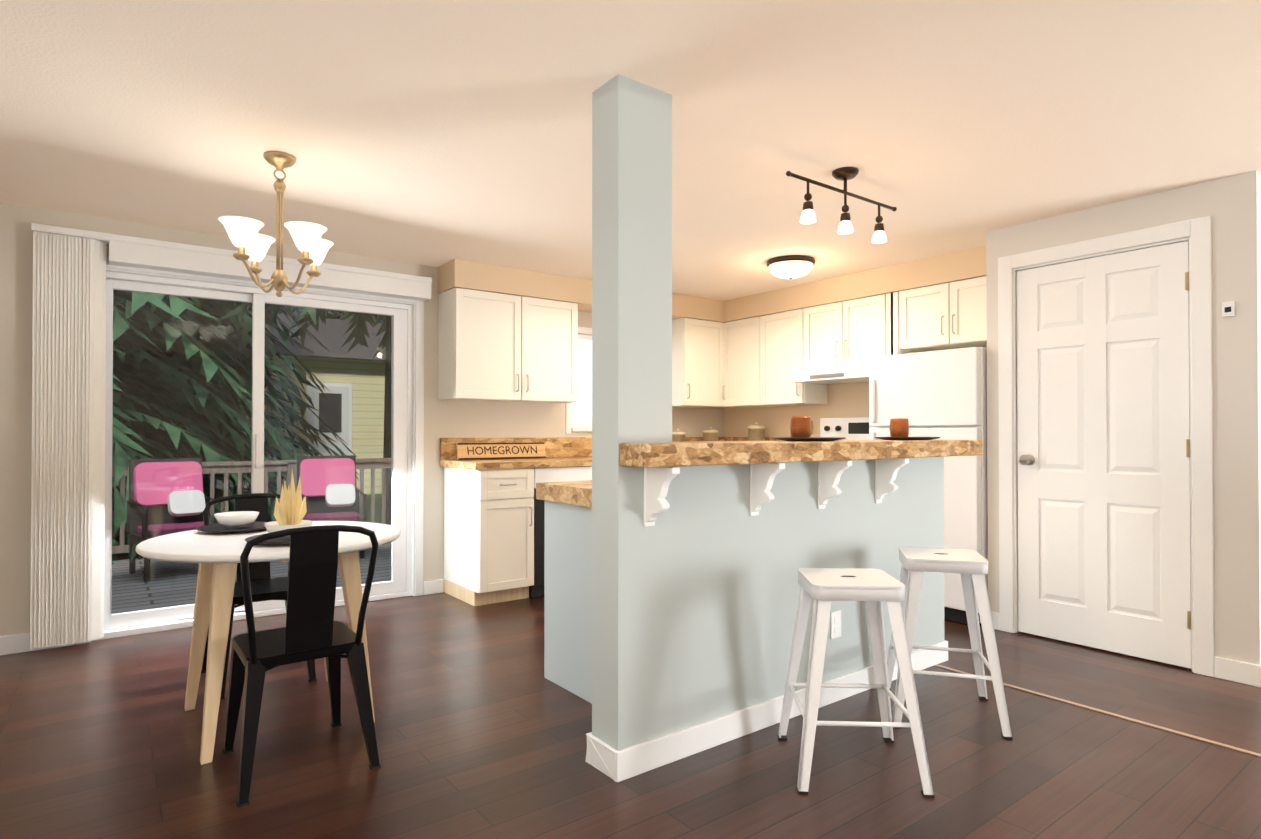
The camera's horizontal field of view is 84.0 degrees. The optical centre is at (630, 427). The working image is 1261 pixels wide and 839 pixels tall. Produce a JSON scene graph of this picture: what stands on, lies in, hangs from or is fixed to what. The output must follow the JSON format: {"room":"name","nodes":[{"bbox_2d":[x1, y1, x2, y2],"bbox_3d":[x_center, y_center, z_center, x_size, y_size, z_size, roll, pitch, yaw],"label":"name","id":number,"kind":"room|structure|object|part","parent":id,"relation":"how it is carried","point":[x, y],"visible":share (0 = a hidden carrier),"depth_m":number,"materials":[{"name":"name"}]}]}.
{"room":"kitchen","nodes":[
{"label":"kitchen","id":0,"kind":"room"},
{"bbox_2d":[0,203,723,644],"bbox_3d":[-1.572,0.018,5.141,6.370,2.400,0.150,0,-1,-37],"label":"wall","id":1,"kind":"structure","parent":0,"point":[466,419],"depth_m":4.00,"materials":[{"name":"paint"}]},
{"bbox_2d":[0,632,73,655],"bbox_3d":[-3.509,1.154,3.574,1.048,0.100,0.017,0,-1,-37],"label":"baseboard","id":2,"kind":"structure","parent":1,"relation":"attached to","point":[15,643],"depth_m":3.74,"materials":[{"name":"white wood"}]},
{"bbox_2d":[30,223,431,648],"bbox_3d":[-2.369,0.071,4.444,2.180,2.288,0.265,0,-1,-37],"label":"sliding door","id":3,"kind":"structure","parent":1,"relation":"in","point":[77,281],"depth_m":4.06,"materials":[{"name":"glass"}]},
{"bbox_3d":[-2.364,0.144,4.550,1.625,1.907,0.056,0,-1,-37],"label":"window sliding door glass","id":4,"kind":"part","parent":3,"relation":"part of","materials":[{"name":"clear glass"}]},
{"bbox_2d":[438,288,577,402],"bbox_3d":[-0.905,-0.591,5.332,1.020,0.780,0.348,0,-1,-37],"label":"upper cabinet","id":5,"kind":"object","parent":1,"relation":"attached to","point":[495,347],"visible":1,"depth_m":5.16,"materials":[{"name":"wood"}]},
{"bbox_2d":[566,327,591,433],"bbox_3d":[-0.162,-0.394,6.155,1.000,0.901,0.130,0,-1,-37],"label":"kitchen window","id":6,"kind":"structure","parent":1,"relation":"in","point":[579,415],"depth_m":6.01,"materials":[{"name":"glass"}]},
{"bbox_2d":[0,592,1260,838],"bbox_3d":[1.373,1.219,2.653,8.100,0.054,7.650,0,-1,-37],"label":"floor","id":7,"kind":"structure","parent":0,"point":[482,724],"depth_m":2.55,"materials":[{"name":"brown wood"}]},
{"bbox_2d":[201,493,316,699],"bbox_3d":[-1.801,0.770,3.401,0.442,0.866,0.497,0,-1,-37],"label":"chair","id":8,"kind":"object","parent":7,"relation":"on","point":[264,586],"visible":0.44,"depth_m":3.46,"materials":[{"name":"black metal"}]},
{"bbox_2d":[136,521,400,764],"bbox_3d":[-1.468,0.824,2.916,0.970,0.750,0.970,0,-1,-37],"label":"dining table","id":9,"kind":"object","parent":7,"relation":"on","point":[215,556],"visible":0.65,"depth_m":2.67,"materials":[{"name":"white wood"}]},
{"bbox_2d":[196,470,312,544],"bbox_3d":[-1.532,0.304,2.910,0.797,0.286,0.304,0,-1,40],"label":"centerpiece","id":10,"kind":"object","parent":9,"relation":"on","point":[290,510],"visible":0.67,"depth_m":2.79},
{"bbox_2d":[223,525,380,807],"bbox_3d":[-1.194,0.762,2.518,0.442,0.866,0.497,0,-1,-37],"label":"chair","id":11,"kind":"object","parent":7,"relation":"on","point":[312,629],"visible":1,"depth_m":2.37,"materials":[{"name":"black metal"}]},
{"bbox_2d":[540,501,591,703],"bbox_3d":[0.090,0.773,3.216,0.620,0.857,0.855,0,-1,-37],"label":"base cabinet","id":12,"kind":"object","parent":7,"relation":"on","point":[565,530],"depth_m":3.20,"materials":[{"name":"paint"}]},
{"bbox_2d":[536,481,591,508],"bbox_3d":[0.085,0.306,3.225,0.679,0.079,0.901,0,-1,-37],"label":"countertop","id":13,"kind":"structure","parent":12,"relation":"on","point":[562,492],"depth_m":3.21,"materials":[{"name":"brown stone"}]},
{"bbox_2d":[440,437,782,605],"bbox_3d":[0.129,0.651,5.545,2.916,1.140,1.239,0,-1,-37],"label":"base cabinet","id":14,"kind":"object","parent":7,"relation":"on","point":[515,529],"depth_m":4.90,"materials":[{"name":"paint"}]},
{"bbox_2d":[456,442,545,459],"bbox_3d":[-0.984,0.182,5.397,0.740,0.126,0.044,0,-1,-37],"label":"sign","id":15,"kind":"object","parent":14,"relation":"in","point":[477,451],"visible":1,"depth_m":5.37,"materials":[{"name":"brown wood"}]},
{"bbox_2d":[672,429,685,441],"bbox_3d":[0.429,0.133,6.313,0.134,0.236,0.134,0,-1,44],"label":"canister","id":16,"kind":"object","parent":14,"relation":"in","point":[677,436],"depth_m":6.26,"materials":[{"name":"ceramic"}]},
{"bbox_2d":[703,427,717,440],"bbox_3d":[0.749,0.125,6.554,0.144,0.256,0.144,0,-1,44],"label":"canister","id":17,"kind":"object","parent":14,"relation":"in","point":[708,435],"depth_m":6.49,"materials":[{"name":"ceramic"}]},
{"bbox_2d":[748,422,764,440],"bbox_3d":[1.141,0.103,6.349,0.154,0.296,0.154,0,-1,44],"label":"canister","id":18,"kind":"object","parent":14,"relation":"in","point":[756,431],"depth_m":6.29,"materials":[{"name":"ceramic"}]},
{"bbox_2d":[592,74,671,750],"bbox_3d":[0.006,-0.005,2.518,0.240,2.400,0.160,0,-1,-37],"label":"post","id":19,"kind":"object","parent":7,"relation":"on","point":[631,390],"visible":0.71,"depth_m":2.45,"materials":[{"name":"paint"}]},
{"bbox_2d":[585,732,604,770],"bbox_3d":[-0.024,1.146,2.584,0.317,0.100,0.037,0,-1,-37],"label":"baseboard","id":20,"kind":"structure","parent":19,"relation":"attached to","point":[595,747],"depth_m":2.46,"materials":[{"name":"white wood"}]},
{"bbox_2d":[820,417,873,439],"bbox_3d":[1.613,0.570,5.404,0.699,1.300,0.750,0,-1,-37],"label":"range","id":21,"kind":"object","parent":7,"relation":"on","point":[857,428],"visible":0.02,"depth_m":5.65,"materials":[{"name":"metal"}]},
{"bbox_2d":[778,568,934,797],"bbox_3d":[0.774,0.862,2.487,0.434,0.666,0.434,0,0,3],"label":"stool","id":22,"kind":"object","parent":7,"relation":"on","point":[823,588],"visible":1,"depth_m":2.34,"materials":[{"name":"white metal"}]},
{"bbox_2d":[869,347,987,625],"bbox_3d":[2.123,0.364,4.708,0.720,1.700,0.750,0,-1,-37],"label":"fridge","id":23,"kind":"object","parent":7,"relation":"on","point":[942,394],"visible":0.5,"depth_m":4.34,"materials":[{"name":"white metal"}]},
{"bbox_2d":[887,547,1012,739],"bbox_3d":[1.312,0.866,2.954,0.434,0.666,0.434,0,-1,15],"label":"stool","id":24,"kind":"object","parent":7,"relation":"on","point":[970,567],"visible":0.88,"depth_m":2.83,"materials":[{"name":"white metal"}]},
{"bbox_2d":[0,0,1260,300],"bbox_3d":[1.373,-1.254,2.674,8.100,0.100,7.650,0,-1,-37],"label":"ceiling","id":25,"kind":"structure","parent":0,"point":[432,132],"depth_m":2.71,"materials":[{"name":"beige paint"}]},
{"bbox_2d":[218,151,332,296],"bbox_3d":[-1.554,-0.888,3.103,0.417,0.624,0.417,0,-1,-17],"label":"chandelier","id":26,"kind":"object","parent":25,"relation":"hanging from","point":[250,243],"depth_m":3.07,"materials":[{"name":"gold metal"}]},
{"bbox_2d":[438,245,985,322],"bbox_3d":[0.614,-1.087,4.902,2.935,0.195,2.875,0,-1,-37],"label":"soffit ceiling","id":27,"kind":"structure","parent":25,"relation":"attached to","point":[966,264],"depth_m":5.29,"materials":[{"name":"paint"}]},
{"bbox_2d":[767,255,814,279],"bbox_3d":[1.139,-1.115,4.981,0.340,0.137,0.340,0,-1,-37],"label":"dome light","id":28,"kind":"object","parent":25,"relation":"attached to","point":[790,267],"visible":1,"depth_m":4.87,"materials":[{"name":"white glass"}]},
{"bbox_2d":[786,167,896,243],"bbox_3d":[1.005,-1.056,3.278,0.824,0.285,0.120,0,-1,-37],"label":"track light","id":29,"kind":"object","parent":25,"relation":"hanging from","point":[844,174],"depth_m":3.26,"materials":[{"name":"brown metal"}]},
{"bbox_2d":[672,457,943,732],"bbox_3d":[0.846,0.670,3.131,1.845,1.060,0.140,0,-1,-37],"label":"wall","id":30,"kind":"structure","parent":0,"point":[736,586],"depth_m":2.84,"materials":[{"name":"paint"}]},
{"bbox_2d":[644,467,679,526],"bbox_3d":[0.108,0.240,2.397,0.046,0.212,0.149,0,-1,-37],"label":"corbel bracket","id":31,"kind":"object","parent":30,"relation":"attached to","point":[657,480],"depth_m":2.40,"materials":[{"name":"white wood"}]},
{"bbox_2d":[750,463,784,515],"bbox_3d":[0.531,0.243,2.716,0.046,0.212,0.149,0,-1,-37],"label":"corbel bracket","id":32,"kind":"object","parent":30,"relation":"attached to","point":[762,476],"depth_m":2.72,"materials":[{"name":"white wood"}]},
{"bbox_2d":[604,640,947,781],"bbox_3d":[0.794,1.149,2.993,2.116,0.100,0.017,0,-1,-37],"label":"baseboard","id":33,"kind":"structure","parent":30,"relation":"attached to","point":[640,757],"depth_m":2.65,"materials":[{"name":"white wood"}]},
{"bbox_2d":[620,440,982,467],"bbox_3d":[0.801,0.098,3.058,2.160,0.077,0.431,0,-1,-37],"label":"bar","id":34,"kind":"object","parent":30,"relation":"on","point":[679,454],"visible":0.96,"depth_m":2.65,"materials":[{"name":"brown stone"}]},
{"bbox_2d":[774,416,939,440],"bbox_3d":[1.069,0.007,3.242,1.054,0.106,0.304,0,-1,-37],"label":"dishes","id":35,"kind":"object","parent":34,"relation":"on","point":[801,428],"visible":1,"depth_m":3.01,"materials":[{"name":"brown ceramic"}]},
{"bbox_2d":[818,460,851,508],"bbox_3d":[0.867,0.245,2.968,0.046,0.212,0.149,0,-1,-37],"label":"corbel bracket","id":36,"kind":"object","parent":30,"relation":"attached to","point":[829,472],"depth_m":2.97,"materials":[{"name":"white wood"}]},
{"bbox_2d":[831,610,840,638],"bbox_3d":[0.904,0.868,3.080,0.070,0.115,0.007,0,-1,-37],"label":"wall outlet plate","id":37,"kind":"object","parent":30,"relation":"attached to","point":[836,624],"visible":1,"depth_m":3.08,"materials":[{"name":"white plastic"}]},
{"bbox_2d":[875,458,908,502],"bbox_3d":[1.203,0.247,3.221,0.046,0.212,0.149,0,-1,-37],"label":"corbel bracket","id":38,"kind":"object","parent":30,"relation":"attached to","point":[886,470],"depth_m":3.23,"materials":[{"name":"white wood"}]},
{"bbox_2d":[724,346,986,436],"bbox_3d":[1.836,0.024,5.808,0.120,2.400,2.880,0,-1,-37],"label":"wall","id":39,"kind":"structure","parent":0,"point":[848,400],"depth_m":6.15,"materials":[{"name":"paint"}]},
{"bbox_2d":[672,276,986,407],"bbox_3d":[1.464,-0.590,5.542,0.799,0.782,2.862,0,-1,-37],"label":"upper cabinet","id":40,"kind":"object","parent":39,"relation":"attached to","point":[750,362],"visible":0.9,"depth_m":5.76,"materials":[{"name":"wood"}]},
{"bbox_2d":[792,362,868,384],"bbox_3d":[1.708,-0.420,5.486,0.467,0.111,0.748,0,-1,-37],"label":"range hood","id":41,"kind":"object","parent":39,"relation":"attached to","point":[844,373],"visible":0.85,"depth_m":5.38,"materials":[{"name":"metal"}]},
{"bbox_2d":[986,177,1229,658],"bbox_3d":[2.550,0.007,3.836,0.110,2.400,1.130,0,-1,-37],"label":"wall","id":42,"kind":"structure","parent":0,"point":[1205,199],"depth_m":3.56,"materials":[{"name":"paint"}]},
{"bbox_2d":[1017,241,1191,667],"bbox_3d":[2.515,0.136,3.783,0.122,2.118,0.830,0,-1,-37],"label":"door","id":43,"kind":"structure","parent":42,"relation":"in","point":[1103,456],"depth_m":3.76,"materials":[{"name":"wood"}]},
{"bbox_2d":[998,216,1214,676],"bbox_3d":[2.551,0.095,3.818,0.128,2.232,1.010,0,-1,-37],"label":"door frame","id":44,"kind":"structure","parent":42,"relation":"attached to","point":[1198,231],"depth_m":3.46,"materials":[{"name":"white wood"}]},
{"bbox_2d":[1222,301,1234,316],"bbox_3d":[2.847,-0.563,3.336,0.020,0.070,0.045,0,-1,-37],"label":"thermostat","id":45,"kind":"object","parent":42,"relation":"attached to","point":[1228,309],"visible":1,"depth_m":3.33,"materials":[{"name":"white plastic"}]},
{"bbox_2d":[1226,171,1260,664],"bbox_3d":[3.804,0.008,3.998,2.310,2.400,0.120,0,-1,-37],"label":"wall","id":46,"kind":"structure","parent":0,"point":[1230,206],"depth_m":3.29,"materials":[{"name":"paint"}]},
{"bbox_2d":[1248,663,1260,686],"bbox_3d":[3.834,1.157,3.937,2.324,0.100,0.037,0,-1,-37],"label":"baseboard","id":47,"kind":"structure","parent":46,"relation":"attached to","point":[1254,670],"depth_m":3.25,"materials":[{"name":"white wood"}]},
{"label":"outside","id":48,"kind":"structure","parent":0,"visible":0},
{"bbox_2d":[112,290,293,563],"bbox_3d":[-6.955,-2.842,7.825,6.997,11.974,7.060,0,-1,-37],"label":"conifer","id":49,"kind":"object","parent":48,"point":[137,308],"depth_m":8.37,"materials":[{"name":"green plant"}]},
{"bbox_2d":[140,304,299,484],"bbox_3d":[-14.325,-4.978,25.124,9.003,17.106,8.795,0,-1,-37],"label":"conifer","id":50,"kind":"object","parent":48,"point":[296,309],"depth_m":25.32,"materials":[{"name":"green plant"}]},
{"bbox_2d":[112,295,359,559],"bbox_3d":[-8.039,-3.307,11.964,6.876,12.913,7.081,0,-1,-37],"label":"conifer","id":51,"kind":"object","parent":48,"point":[284,387],"depth_m":11.84,"materials":[{"name":"green plant"}]},
{"bbox_2d":[112,483,380,557],"bbox_3d":[-25.049,2.090,35.613,120.000,0.020,76.795,0,-1,-37],"label":"lawn","id":52,"kind":"structure","parent":48,"point":[377,507],"depth_m":16.55,"materials":[{"name":"green plant"}]},
{"bbox_2d":[153,297,391,524],"bbox_3d":[-3.966,-3.260,11.960,7.118,10.272,6.841,0,-1,-37],"label":"conifer","id":53,"kind":"object","parent":52,"relation":"on","point":[359,337],"depth_m":12.00,"materials":[{"name":"green plant"}]},
{"bbox_2d":[229,311,385,498],"bbox_3d":[-6.956,-0.720,24.059,11.800,5.400,5.850,0,-1,-37],"label":"house","id":54,"kind":"structure","parent":52,"relation":"on","point":[334,390],"depth_m":20.09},
{"bbox_2d":[111,543,390,613],"bbox_3d":[-3.173,1.536,6.116,9.500,0.500,3.345,0,-1,-37],"label":"deck","id":55,"kind":"object","parent":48,"point":[154,591],"depth_m":5.88,"materials":[{"name":"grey wood"}]},
{"bbox_2d":[126,458,224,581],"bbox_3d":[-4.047,0.787,6.226,0.645,1.000,0.624,0,-1,43],"label":"patio chair","id":56,"kind":"object","parent":55,"relation":"on","point":[167,494],"depth_m":6.26,"materials":[{"name":"fabric"}]},
{"bbox_2d":[112,458,390,553],"bbox_3d":[-4.136,0.827,7.366,9.545,0.940,0.090,0,-1,-37],"label":"deck railing","id":57,"kind":"object","parent":55,"relation":"on","point":[225,466],"depth_m":7.54,"materials":[{"name":"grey wood"}]},
{"bbox_2d":[295,455,366,557],"bbox_3d":[-3.030,0.794,7.055,0.624,1.000,0.645,0,-1,-29],"label":"patio chair","id":58,"kind":"object","parent":55,"relation":"on","point":[318,463],"depth_m":7.16,"materials":[{"name":"fabric"}]},
{"bbox_2d":[281,306,384,322],"bbox_3d":[-10.657,-4.534,26.674,8.233,16.027,8.590,0,-1,-37],"label":"conifer","id":59,"kind":"object","parent":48,"point":[375,317],"depth_m":26.34,"materials":[{"name":"green plant"}]}
]}

